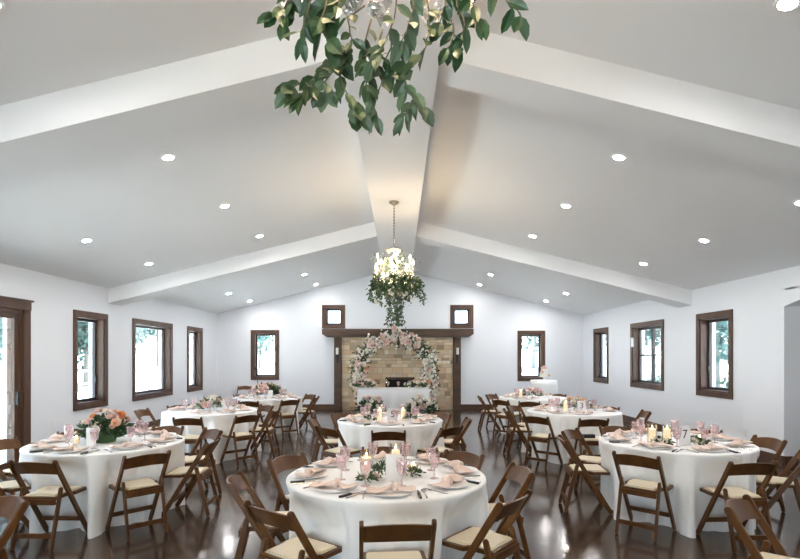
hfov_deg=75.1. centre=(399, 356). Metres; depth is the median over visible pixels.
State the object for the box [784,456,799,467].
baseboard
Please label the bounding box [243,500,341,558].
folding chair
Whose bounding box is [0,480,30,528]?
folding chair
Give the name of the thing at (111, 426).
flower arrangement
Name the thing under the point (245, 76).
ceiling beam
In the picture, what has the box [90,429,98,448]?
goblet
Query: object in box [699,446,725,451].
dinner plate
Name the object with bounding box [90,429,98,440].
bowl
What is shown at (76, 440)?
votive candle
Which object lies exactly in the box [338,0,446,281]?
ridge beam
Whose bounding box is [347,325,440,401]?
floral arch
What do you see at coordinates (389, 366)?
fireplace
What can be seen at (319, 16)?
hanging greenery
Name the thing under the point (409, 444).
bowl
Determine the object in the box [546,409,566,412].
napkin
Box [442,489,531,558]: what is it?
folding chair
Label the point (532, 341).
tree
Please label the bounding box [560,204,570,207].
recessed light
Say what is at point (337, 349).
wall sconce
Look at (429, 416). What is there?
napkin
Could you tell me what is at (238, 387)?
folding chair
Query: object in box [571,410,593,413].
napkin
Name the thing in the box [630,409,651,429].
folding chair
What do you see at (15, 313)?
door
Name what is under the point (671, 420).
goblet
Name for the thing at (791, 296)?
wall
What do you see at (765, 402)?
wall
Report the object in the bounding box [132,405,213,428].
baseboard
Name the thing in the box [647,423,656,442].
candle holder
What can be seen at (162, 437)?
napkin
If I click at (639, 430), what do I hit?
napkin
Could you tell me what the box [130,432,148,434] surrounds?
dinner plate
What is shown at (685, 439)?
table card
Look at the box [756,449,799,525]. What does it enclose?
folding chair
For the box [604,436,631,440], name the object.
dinner plate
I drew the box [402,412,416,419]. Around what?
flower arrangement
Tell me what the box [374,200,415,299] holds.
chandelier
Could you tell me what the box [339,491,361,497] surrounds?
table knife
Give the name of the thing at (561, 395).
folding chair
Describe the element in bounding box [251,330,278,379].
window
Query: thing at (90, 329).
window
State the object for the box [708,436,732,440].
dinner plate
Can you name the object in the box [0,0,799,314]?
ceiling
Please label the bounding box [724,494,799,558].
folding chair
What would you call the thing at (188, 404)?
folding chair
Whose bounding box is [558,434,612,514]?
folding chair
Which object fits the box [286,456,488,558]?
tablecloth
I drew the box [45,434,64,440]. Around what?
napkin
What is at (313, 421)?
folding chair
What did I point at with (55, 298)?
wall
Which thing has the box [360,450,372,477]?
candle holder
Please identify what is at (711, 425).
bowl
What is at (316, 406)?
baseboard
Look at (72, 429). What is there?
bowl
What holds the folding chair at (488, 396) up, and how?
on the floor
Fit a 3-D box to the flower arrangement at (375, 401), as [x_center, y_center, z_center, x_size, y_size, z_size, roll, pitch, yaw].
[-0.839,1.320,14.476,0.919,0.539,0.947,0,0,-6]
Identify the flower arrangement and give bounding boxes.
[74,408,134,442]
[194,395,224,410]
[253,382,281,396]
[353,378,379,387]
[353,395,385,413]
[355,469,381,482]
[363,414,375,419]
[369,458,385,476]
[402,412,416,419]
[402,463,425,476]
[404,379,427,386]
[405,393,440,413]
[523,387,543,395]
[558,396,593,410]
[651,435,675,444]
[691,434,711,444]
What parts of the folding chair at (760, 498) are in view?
post, leg, seat frame, backrest, post, leg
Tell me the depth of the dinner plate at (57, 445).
5.16 m
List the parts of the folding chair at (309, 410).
seat frame, post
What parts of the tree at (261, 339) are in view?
crown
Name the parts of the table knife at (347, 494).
handle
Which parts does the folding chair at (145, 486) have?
post, leg, seat frame, backrest, post, leg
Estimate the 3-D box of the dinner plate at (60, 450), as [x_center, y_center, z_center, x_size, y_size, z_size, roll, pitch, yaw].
[-3.171,0.904,5.015,0.290,0.020,0.290,0,0,0]
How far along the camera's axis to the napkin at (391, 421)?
6.98 m
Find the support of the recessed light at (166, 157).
in the ceiling
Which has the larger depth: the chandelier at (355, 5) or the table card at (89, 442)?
the table card at (89, 442)
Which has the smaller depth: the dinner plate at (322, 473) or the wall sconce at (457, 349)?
the dinner plate at (322, 473)
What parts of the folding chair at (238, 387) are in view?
backrest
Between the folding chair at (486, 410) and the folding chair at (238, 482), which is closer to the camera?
the folding chair at (238, 482)
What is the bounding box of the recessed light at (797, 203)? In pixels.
[793,200,799,205]
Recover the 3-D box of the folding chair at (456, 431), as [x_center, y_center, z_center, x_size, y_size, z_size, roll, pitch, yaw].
[0.530,1.286,6.881,0.424,0.786,0.534,0,0,-43]
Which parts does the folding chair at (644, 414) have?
post, backrest, post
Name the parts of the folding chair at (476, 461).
post, backrest, post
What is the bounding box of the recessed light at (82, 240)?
[80,239,91,242]
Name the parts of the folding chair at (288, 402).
post, leg, seat frame, backrest, post, leg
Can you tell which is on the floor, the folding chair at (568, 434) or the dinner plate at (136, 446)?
the folding chair at (568, 434)
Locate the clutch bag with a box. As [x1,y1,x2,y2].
[582,434,594,437]
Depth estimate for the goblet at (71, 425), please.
5.54 m
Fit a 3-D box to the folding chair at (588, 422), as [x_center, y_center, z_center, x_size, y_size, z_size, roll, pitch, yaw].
[2.851,1.286,7.799,0.424,0.786,0.534,0,0,5]
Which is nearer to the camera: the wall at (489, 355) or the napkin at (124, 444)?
the napkin at (124, 444)
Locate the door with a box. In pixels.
[0,296,33,469]
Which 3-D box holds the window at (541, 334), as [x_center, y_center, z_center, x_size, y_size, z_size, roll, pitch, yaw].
[4.190,-0.035,16.688,0.880,1.610,0.225,0,0,0]
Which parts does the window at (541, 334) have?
sash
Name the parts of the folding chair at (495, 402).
leg, post, backrest, seat frame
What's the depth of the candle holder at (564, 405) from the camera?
8.69 m
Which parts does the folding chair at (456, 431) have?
post, seat frame, backrest, post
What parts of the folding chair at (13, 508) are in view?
leg, backrest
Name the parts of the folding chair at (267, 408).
backrest, post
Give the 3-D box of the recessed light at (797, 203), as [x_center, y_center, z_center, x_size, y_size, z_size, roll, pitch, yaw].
[4.420,-1.693,5.720,0.151,0.047,0.155,0,0,-7]
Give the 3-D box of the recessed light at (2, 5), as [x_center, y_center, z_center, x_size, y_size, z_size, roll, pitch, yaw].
[-2.550,-2.195,3.230,0.151,0.047,0.155,0,0,-7]
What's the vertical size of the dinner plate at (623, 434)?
0.020 m
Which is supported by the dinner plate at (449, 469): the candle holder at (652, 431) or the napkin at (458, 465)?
the napkin at (458, 465)
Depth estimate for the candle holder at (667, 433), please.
5.51 m
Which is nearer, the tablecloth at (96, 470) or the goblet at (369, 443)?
the goblet at (369, 443)
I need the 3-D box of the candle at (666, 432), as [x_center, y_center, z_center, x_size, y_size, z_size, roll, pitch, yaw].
[2.840,0.820,5.530,0.068,0.179,0.067,0,0,0]
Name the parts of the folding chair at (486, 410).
leg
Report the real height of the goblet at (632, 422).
0.190 m
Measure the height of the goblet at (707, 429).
0.190 m
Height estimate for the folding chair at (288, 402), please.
0.786 m
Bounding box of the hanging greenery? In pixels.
[257,0,529,135]
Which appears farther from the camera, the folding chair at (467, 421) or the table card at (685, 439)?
the folding chair at (467, 421)
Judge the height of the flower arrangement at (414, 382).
0.256 m
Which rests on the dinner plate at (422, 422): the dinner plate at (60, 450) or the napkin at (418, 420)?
the napkin at (418, 420)
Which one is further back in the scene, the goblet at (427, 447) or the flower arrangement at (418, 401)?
the flower arrangement at (418, 401)
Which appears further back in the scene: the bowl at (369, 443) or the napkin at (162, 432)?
the napkin at (162, 432)
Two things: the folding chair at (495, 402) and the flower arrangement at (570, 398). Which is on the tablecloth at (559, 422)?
the flower arrangement at (570, 398)
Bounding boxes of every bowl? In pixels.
[64,424,72,435]
[64,428,73,439]
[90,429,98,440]
[140,422,148,433]
[336,453,346,469]
[340,446,350,460]
[360,458,371,475]
[368,442,377,455]
[396,458,407,475]
[401,442,410,456]
[426,446,435,460]
[429,452,439,468]
[631,421,639,431]
[672,428,681,439]
[699,428,708,439]
[710,424,718,435]
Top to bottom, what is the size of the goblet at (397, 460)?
0.190 m
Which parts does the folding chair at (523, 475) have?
post, leg, post, backrest, leg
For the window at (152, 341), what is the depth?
12.54 m
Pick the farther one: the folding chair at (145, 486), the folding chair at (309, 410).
the folding chair at (309, 410)
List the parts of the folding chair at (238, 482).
backrest, leg, post, leg, post, seat frame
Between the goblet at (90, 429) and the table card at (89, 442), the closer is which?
the goblet at (90, 429)
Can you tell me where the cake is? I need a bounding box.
[539,365,550,379]
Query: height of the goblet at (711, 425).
0.190 m
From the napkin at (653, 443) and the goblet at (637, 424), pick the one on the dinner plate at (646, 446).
the napkin at (653, 443)
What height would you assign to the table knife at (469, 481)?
0.014 m
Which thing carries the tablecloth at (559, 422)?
on the floor
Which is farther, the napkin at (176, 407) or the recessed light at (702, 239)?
the napkin at (176, 407)
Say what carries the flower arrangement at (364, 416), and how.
on the tablecloth at (357, 436)
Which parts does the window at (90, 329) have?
pane, sash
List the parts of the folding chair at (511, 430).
leg, leg, seat frame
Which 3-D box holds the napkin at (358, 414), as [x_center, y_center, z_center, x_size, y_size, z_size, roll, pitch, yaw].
[-0.572,0.871,8.002,0.162,0.060,0.330,0,0,18]
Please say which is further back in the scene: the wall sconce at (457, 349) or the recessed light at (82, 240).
the wall sconce at (457, 349)
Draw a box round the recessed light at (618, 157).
[612,154,626,160]
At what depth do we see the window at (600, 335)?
15.51 m
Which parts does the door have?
pane, handle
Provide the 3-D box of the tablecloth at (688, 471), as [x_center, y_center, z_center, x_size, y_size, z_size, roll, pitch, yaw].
[2.980,1.296,5.610,1.530,0.761,1.612,0,0,0]
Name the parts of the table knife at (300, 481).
handle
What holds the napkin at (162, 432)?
on the dinner plate at (156, 434)
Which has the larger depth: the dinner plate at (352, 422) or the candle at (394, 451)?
the dinner plate at (352, 422)
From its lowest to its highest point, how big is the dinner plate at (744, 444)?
0.020 m
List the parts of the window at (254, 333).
sash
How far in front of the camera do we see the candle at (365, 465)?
3.93 m
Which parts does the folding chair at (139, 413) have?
post, backrest, post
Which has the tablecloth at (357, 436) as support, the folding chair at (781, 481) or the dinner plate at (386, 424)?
the dinner plate at (386, 424)
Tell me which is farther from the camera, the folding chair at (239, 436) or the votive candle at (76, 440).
the folding chair at (239, 436)
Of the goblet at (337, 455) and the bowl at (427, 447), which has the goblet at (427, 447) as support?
the bowl at (427, 447)
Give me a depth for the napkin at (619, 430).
6.04 m
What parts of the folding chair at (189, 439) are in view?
backrest, seat frame, post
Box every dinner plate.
[25,444,59,449]
[39,437,69,442]
[53,447,88,452]
[112,445,143,449]
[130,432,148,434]
[149,432,175,436]
[149,438,176,442]
[291,470,329,478]
[313,482,351,492]
[315,460,348,466]
[352,422,371,423]
[371,485,411,496]
[379,423,399,425]
[408,421,428,423]
[415,457,447,463]
[428,479,468,488]
[441,466,477,473]
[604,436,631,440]
[606,432,632,436]
[640,444,671,448]
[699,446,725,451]
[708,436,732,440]
[722,442,754,446]
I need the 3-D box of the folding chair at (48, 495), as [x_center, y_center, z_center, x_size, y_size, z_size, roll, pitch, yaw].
[-3.182,1.286,4.720,0.424,0.786,0.534,0,0,2]
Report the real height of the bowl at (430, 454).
0.118 m
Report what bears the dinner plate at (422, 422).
on the tablecloth at (357, 436)
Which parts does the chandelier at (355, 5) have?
arm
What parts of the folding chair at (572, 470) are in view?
backrest, leg, leg, seat frame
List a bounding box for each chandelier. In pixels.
[280,0,472,38]
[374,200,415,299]
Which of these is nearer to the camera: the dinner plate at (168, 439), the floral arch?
the dinner plate at (168, 439)
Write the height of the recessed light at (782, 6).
0.047 m
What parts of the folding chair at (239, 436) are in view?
post, leg, seat frame, backrest, post, leg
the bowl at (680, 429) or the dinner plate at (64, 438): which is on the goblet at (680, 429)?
the bowl at (680, 429)
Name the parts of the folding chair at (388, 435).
post, backrest, post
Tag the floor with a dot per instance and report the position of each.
(586, 530)
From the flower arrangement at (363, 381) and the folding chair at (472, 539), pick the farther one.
the flower arrangement at (363, 381)
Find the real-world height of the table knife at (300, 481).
0.014 m
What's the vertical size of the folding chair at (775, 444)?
0.786 m
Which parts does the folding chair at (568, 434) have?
post, backrest, leg, seat frame, post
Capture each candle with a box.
[73,435,79,443]
[362,453,370,476]
[377,408,381,419]
[392,446,399,453]
[401,408,405,419]
[563,401,567,410]
[649,427,655,442]
[663,427,670,442]
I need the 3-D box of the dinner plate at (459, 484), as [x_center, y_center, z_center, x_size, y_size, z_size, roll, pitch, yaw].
[0.345,0.904,3.686,0.290,0.020,0.290,0,0,0]
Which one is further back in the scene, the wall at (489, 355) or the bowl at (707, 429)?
the wall at (489, 355)
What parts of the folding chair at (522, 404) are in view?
backrest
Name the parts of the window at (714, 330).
sash, pane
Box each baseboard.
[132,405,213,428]
[302,404,576,409]
[622,414,783,466]
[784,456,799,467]
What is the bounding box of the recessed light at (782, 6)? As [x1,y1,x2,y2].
[773,0,799,12]
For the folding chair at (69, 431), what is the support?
on the floor
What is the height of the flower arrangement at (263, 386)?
0.359 m
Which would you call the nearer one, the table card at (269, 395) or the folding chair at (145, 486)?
the folding chair at (145, 486)
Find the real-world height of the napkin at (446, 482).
0.062 m
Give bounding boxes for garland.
[366,251,427,327]
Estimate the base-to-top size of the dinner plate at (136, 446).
0.020 m
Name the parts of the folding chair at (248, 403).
backrest, post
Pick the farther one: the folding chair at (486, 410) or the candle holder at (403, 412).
the folding chair at (486, 410)
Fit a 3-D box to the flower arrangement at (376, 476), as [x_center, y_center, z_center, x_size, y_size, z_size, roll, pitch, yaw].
[-0.231,0.860,3.807,0.203,0.092,0.184,0,0,0]
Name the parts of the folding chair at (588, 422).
post, leg, seat frame, backrest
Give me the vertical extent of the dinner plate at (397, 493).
0.020 m
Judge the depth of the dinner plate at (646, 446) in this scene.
5.22 m
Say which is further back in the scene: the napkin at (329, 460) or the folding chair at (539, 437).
the folding chair at (539, 437)
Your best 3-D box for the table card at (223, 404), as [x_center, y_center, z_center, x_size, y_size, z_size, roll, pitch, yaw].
[-2.960,0.824,8.800,0.130,0.180,0.024,0,0,-6]
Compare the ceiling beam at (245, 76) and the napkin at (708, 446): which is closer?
the ceiling beam at (245, 76)
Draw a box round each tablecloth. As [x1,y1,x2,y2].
[15,433,184,538]
[160,406,261,463]
[232,395,303,435]
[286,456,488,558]
[337,414,443,456]
[495,395,566,433]
[521,407,622,463]
[530,379,557,394]
[599,432,759,537]
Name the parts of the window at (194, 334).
pane, sash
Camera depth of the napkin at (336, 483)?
3.57 m
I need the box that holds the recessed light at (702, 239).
[698,238,709,242]
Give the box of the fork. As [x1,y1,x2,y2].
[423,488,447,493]
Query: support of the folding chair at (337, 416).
on the floor
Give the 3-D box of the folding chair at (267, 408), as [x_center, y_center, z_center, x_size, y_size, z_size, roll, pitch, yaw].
[-2.633,1.286,9.562,0.424,0.786,0.534,0,0,44]
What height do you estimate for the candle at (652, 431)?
0.179 m
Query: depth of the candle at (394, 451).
4.26 m
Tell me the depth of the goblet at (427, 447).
4.18 m
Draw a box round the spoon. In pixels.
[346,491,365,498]
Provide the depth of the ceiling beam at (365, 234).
10.42 m
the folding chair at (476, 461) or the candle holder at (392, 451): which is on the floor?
the folding chair at (476, 461)
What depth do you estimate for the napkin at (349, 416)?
7.56 m
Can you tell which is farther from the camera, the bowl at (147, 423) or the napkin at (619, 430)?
the napkin at (619, 430)
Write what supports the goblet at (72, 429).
on the tablecloth at (96, 470)
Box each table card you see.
[86,428,95,446]
[221,400,228,410]
[267,390,272,397]
[386,454,401,481]
[387,408,397,420]
[577,401,585,411]
[679,425,690,445]
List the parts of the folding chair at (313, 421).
backrest, leg, leg, post, post, seat frame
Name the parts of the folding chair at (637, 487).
leg, post, backrest, seat frame, leg, post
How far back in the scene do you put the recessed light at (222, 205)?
7.55 m
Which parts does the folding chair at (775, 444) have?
backrest, post, leg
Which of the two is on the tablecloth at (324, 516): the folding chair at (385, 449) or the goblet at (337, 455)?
the goblet at (337, 455)
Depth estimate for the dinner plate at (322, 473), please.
3.98 m
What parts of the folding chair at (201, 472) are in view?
seat frame, post, leg, backrest, leg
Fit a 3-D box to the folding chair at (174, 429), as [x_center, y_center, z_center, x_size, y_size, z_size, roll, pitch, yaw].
[-3.044,1.286,6.561,0.424,0.786,0.534,0,0,6]
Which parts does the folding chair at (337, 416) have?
post, backrest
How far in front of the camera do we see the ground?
43.90 m
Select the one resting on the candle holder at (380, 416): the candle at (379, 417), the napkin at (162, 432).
the candle at (379, 417)
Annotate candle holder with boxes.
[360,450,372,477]
[376,406,382,420]
[390,443,401,453]
[400,406,406,420]
[562,400,568,411]
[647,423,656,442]
[662,424,671,442]
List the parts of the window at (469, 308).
sash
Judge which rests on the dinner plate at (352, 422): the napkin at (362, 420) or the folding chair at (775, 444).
the napkin at (362, 420)
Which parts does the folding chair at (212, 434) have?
post, seat frame, leg, backrest, leg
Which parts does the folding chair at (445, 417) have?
backrest, post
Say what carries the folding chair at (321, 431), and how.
on the floor
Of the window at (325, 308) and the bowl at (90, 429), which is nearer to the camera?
the bowl at (90, 429)
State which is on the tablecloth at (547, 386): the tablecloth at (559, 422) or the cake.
the cake
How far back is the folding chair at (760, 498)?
4.54 m
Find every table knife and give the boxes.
[290,480,321,482]
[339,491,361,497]
[466,480,478,483]
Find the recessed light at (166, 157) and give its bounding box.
[161,154,175,160]
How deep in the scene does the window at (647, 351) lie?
12.54 m
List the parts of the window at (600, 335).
sash, pane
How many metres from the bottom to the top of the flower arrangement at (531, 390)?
0.232 m
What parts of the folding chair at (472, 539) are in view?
seat frame, post, leg, post, backrest, leg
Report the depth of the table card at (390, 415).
7.34 m
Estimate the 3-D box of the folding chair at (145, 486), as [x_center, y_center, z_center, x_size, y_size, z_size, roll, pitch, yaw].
[-2.510,1.286,5.000,0.534,0.786,0.424,0,0,43]
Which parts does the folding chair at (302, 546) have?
post, leg, backrest, seat frame, leg, post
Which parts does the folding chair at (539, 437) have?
leg, post, backrest, seat frame, leg, post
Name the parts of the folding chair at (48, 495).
leg, post, backrest, seat frame, leg, post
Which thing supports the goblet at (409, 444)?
on the tablecloth at (324, 516)
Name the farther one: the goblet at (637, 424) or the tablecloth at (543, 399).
the tablecloth at (543, 399)
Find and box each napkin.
[29,440,56,447]
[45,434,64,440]
[51,444,88,450]
[108,441,146,447]
[132,427,151,432]
[147,434,177,441]
[152,429,172,434]
[167,406,185,409]
[189,409,210,412]
[217,408,237,411]
[240,406,249,409]
[295,467,325,476]
[309,478,358,488]
[312,456,349,464]
[344,414,356,418]
[350,418,373,422]
[355,411,370,415]
[365,451,389,458]
[366,481,415,492]
[377,419,401,423]
[410,418,425,422]
[416,453,446,462]
[424,414,436,418]
[429,473,465,487]
[446,460,474,473]
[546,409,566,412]
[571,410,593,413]
[608,433,630,439]
[613,428,631,434]
[626,427,648,431]
[638,440,674,447]
[674,429,705,434]
[690,443,726,449]
[708,433,736,439]
[727,438,751,445]
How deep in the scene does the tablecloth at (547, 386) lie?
13.98 m
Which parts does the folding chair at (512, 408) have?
backrest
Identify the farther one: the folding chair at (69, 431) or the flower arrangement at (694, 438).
the folding chair at (69, 431)
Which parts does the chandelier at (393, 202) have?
crown, chain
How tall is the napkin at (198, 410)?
0.068 m
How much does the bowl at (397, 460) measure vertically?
0.118 m
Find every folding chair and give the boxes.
[0,436,21,494]
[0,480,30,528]
[0,495,29,558]
[7,460,86,550]
[56,429,81,436]
[105,450,170,541]
[134,408,159,430]
[151,425,183,435]
[161,436,220,517]
[167,404,189,408]
[172,417,206,466]
[185,427,222,501]
[220,413,259,466]
[226,470,288,558]
[236,386,251,394]
[238,401,265,435]
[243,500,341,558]
[249,408,280,456]
[257,404,273,445]
[267,452,308,539]
[272,399,299,436]
[298,396,319,429]
[302,394,315,425]
[308,417,337,463]
[315,425,359,459]
[330,412,352,447]
[359,519,436,558]
[362,446,404,456]
[371,430,405,454]
[417,425,463,457]
[430,411,451,447]
[442,449,483,470]
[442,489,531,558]
[444,416,471,450]
[477,396,500,431]
[485,393,498,426]
[488,462,534,558]
[491,399,518,436]
[503,408,531,456]
[506,404,525,446]
[518,401,539,422]
[523,415,562,468]
[550,393,566,396]
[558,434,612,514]
[561,427,600,493]
[573,418,608,463]
[598,405,619,409]
[599,425,630,434]
[612,450,675,542]
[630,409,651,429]
[691,429,722,435]
[696,461,778,552]
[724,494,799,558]
[750,434,786,511]
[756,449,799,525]
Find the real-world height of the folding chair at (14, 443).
0.786 m
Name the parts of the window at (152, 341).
pane, sash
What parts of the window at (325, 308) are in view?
sash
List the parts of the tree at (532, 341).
crown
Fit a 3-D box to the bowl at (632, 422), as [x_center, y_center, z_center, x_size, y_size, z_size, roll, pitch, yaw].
[2.639,0.783,5.827,0.086,0.118,0.086,0,0,19]
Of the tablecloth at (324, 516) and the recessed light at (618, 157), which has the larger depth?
the recessed light at (618, 157)
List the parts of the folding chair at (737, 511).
backrest, post, leg, post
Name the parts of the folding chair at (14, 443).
post, backrest, post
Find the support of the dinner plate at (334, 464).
on the tablecloth at (324, 516)
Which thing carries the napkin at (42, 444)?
on the dinner plate at (57, 445)
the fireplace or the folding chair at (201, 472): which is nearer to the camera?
the folding chair at (201, 472)
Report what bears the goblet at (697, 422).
on the tablecloth at (688, 471)
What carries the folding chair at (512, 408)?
on the floor
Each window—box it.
[73,309,107,410]
[132,318,172,400]
[187,326,202,391]
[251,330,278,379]
[322,305,344,327]
[450,305,472,327]
[517,331,544,380]
[593,327,607,383]
[630,319,663,390]
[696,309,732,399]
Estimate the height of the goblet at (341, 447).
0.190 m
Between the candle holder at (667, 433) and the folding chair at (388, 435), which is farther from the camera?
the folding chair at (388, 435)
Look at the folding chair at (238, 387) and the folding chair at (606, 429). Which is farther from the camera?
the folding chair at (238, 387)
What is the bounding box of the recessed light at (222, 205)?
[219,204,229,207]
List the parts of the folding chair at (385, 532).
post, seat frame, backrest, post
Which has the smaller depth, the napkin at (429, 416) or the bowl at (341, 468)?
the bowl at (341, 468)
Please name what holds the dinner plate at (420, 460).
on the tablecloth at (324, 516)
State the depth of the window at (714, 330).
9.88 m
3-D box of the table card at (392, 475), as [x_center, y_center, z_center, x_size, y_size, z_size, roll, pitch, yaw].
[-0.045,0.814,3.820,0.120,0.200,0.024,0,0,-6]
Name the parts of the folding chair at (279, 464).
leg, post, backrest, post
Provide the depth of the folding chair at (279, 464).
4.61 m
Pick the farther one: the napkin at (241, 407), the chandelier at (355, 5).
the napkin at (241, 407)
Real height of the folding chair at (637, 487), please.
0.786 m
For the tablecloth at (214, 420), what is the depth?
8.35 m
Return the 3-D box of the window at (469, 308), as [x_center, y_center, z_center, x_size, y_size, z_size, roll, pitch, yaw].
[1.970,-1.290,16.688,0.740,0.740,0.225,0,0,0]
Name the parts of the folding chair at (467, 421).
seat frame, leg, post, backrest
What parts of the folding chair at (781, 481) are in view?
seat frame, leg, leg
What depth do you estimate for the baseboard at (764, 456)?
11.12 m
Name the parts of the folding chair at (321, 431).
post, backrest, seat frame, post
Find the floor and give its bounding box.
[0,410,799,558]
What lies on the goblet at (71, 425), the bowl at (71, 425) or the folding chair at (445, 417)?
the bowl at (71, 425)
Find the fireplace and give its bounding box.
[322,329,473,409]
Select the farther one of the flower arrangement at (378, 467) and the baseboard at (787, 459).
the baseboard at (787, 459)
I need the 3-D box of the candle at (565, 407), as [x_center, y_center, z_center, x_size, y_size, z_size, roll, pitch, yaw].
[2.770,0.820,8.700,0.068,0.179,0.067,0,0,0]
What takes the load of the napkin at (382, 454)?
on the dinner plate
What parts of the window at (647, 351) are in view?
sash, pane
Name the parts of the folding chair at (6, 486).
seat frame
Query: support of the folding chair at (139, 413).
on the floor
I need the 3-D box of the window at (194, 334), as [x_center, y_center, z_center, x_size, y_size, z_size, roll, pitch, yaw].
[-5.938,0.060,14.825,0.225,1.820,1.090,0,0,0]
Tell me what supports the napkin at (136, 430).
on the dinner plate at (136, 433)
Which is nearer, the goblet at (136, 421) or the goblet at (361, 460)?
the goblet at (361, 460)
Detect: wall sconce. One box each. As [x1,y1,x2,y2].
[335,348,338,362]
[456,348,458,362]
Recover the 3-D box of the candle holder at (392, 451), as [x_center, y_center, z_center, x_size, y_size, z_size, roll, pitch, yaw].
[-0.035,0.814,4.280,0.100,0.200,0.100,0,0,0]
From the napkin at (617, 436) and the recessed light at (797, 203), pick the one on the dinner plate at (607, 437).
the napkin at (617, 436)
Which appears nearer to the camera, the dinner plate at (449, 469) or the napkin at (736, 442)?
the dinner plate at (449, 469)
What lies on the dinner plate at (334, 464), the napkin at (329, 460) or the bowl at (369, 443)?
the napkin at (329, 460)
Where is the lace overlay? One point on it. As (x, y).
(392, 397)
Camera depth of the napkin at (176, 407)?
8.88 m
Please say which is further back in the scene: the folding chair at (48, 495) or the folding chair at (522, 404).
the folding chair at (522, 404)
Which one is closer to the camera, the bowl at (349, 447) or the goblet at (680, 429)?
the bowl at (349, 447)
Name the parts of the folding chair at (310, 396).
backrest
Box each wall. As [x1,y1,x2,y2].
[0,263,216,442]
[217,272,582,403]
[583,265,799,455]
[784,286,799,305]
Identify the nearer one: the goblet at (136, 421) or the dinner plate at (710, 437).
the dinner plate at (710, 437)
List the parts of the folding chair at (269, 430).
seat frame, post, leg, backrest, leg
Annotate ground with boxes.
[258,351,537,374]
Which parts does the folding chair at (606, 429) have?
post, backrest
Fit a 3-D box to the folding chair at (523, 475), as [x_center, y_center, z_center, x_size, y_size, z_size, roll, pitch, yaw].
[0.782,1.286,4.197,0.534,0.786,0.424,0,0,-9]
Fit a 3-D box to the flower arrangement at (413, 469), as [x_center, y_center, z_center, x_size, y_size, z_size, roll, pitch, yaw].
[0.092,0.861,3.997,0.203,0.097,0.203,0,0,-27]
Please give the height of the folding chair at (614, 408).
0.786 m
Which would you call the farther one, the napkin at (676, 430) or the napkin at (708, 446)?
the napkin at (676, 430)
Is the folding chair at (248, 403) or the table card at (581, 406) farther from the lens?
the folding chair at (248, 403)
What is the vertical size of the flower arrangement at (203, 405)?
0.272 m
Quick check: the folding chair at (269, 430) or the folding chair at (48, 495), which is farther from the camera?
the folding chair at (269, 430)
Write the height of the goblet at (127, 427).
0.190 m
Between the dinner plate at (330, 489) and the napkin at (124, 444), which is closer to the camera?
the dinner plate at (330, 489)
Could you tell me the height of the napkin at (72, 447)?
0.066 m
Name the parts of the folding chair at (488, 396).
post, backrest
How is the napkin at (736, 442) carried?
on the dinner plate at (744, 444)
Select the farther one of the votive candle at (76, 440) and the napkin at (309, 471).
the votive candle at (76, 440)
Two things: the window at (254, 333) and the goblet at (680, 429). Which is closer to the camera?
the goblet at (680, 429)
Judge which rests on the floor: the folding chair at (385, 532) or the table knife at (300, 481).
the folding chair at (385, 532)
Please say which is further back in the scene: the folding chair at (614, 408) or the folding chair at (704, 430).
the folding chair at (614, 408)
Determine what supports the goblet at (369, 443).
on the tablecloth at (324, 516)
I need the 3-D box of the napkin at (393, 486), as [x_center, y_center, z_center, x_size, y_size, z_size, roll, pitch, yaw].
[-0.059,0.868,3.465,0.330,0.068,0.167,0,0,-3]
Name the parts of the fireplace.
post, post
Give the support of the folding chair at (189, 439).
on the floor
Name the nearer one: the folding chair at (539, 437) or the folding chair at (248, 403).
the folding chair at (539, 437)
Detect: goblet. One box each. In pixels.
[64,424,72,442]
[64,428,73,445]
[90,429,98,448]
[126,426,134,441]
[135,420,143,436]
[140,422,148,440]
[336,453,346,479]
[340,446,350,470]
[360,458,371,486]
[368,442,377,464]
[396,458,407,486]
[401,442,410,465]
[426,446,435,470]
[429,452,439,478]
[631,421,639,438]
[637,424,644,440]
[670,419,678,436]
[672,428,681,446]
[696,421,704,431]
[699,428,708,445]
[710,424,718,442]
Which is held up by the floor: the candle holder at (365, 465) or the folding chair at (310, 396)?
the folding chair at (310, 396)
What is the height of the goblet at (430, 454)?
0.190 m
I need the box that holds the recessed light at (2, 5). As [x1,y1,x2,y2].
[0,0,4,11]
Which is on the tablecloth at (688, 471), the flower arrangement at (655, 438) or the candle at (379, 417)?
the flower arrangement at (655, 438)
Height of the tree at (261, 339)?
7.932 m
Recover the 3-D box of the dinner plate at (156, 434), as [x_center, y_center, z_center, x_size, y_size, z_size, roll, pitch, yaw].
[-2.749,0.904,6.026,0.290,0.020,0.290,0,0,0]
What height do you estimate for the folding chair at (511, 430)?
0.786 m
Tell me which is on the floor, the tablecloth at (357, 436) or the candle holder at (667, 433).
the tablecloth at (357, 436)
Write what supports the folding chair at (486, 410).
on the floor
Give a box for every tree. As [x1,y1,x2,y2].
[258,336,273,367]
[522,336,537,367]
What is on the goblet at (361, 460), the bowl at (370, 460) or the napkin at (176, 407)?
the bowl at (370, 460)
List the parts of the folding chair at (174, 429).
backrest, post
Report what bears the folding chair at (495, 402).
on the floor
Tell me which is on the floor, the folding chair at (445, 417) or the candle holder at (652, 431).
the folding chair at (445, 417)
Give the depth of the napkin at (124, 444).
5.17 m
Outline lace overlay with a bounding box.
[356,387,429,412]
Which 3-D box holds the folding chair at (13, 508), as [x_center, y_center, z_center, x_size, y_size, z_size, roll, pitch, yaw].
[-2.609,1.286,3.149,0.424,0.786,0.534,0,0,30]
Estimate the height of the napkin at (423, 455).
0.066 m
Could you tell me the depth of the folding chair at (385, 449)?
5.20 m
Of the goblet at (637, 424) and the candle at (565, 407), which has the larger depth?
the candle at (565, 407)
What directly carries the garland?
hanging from the chandelier at (393, 202)

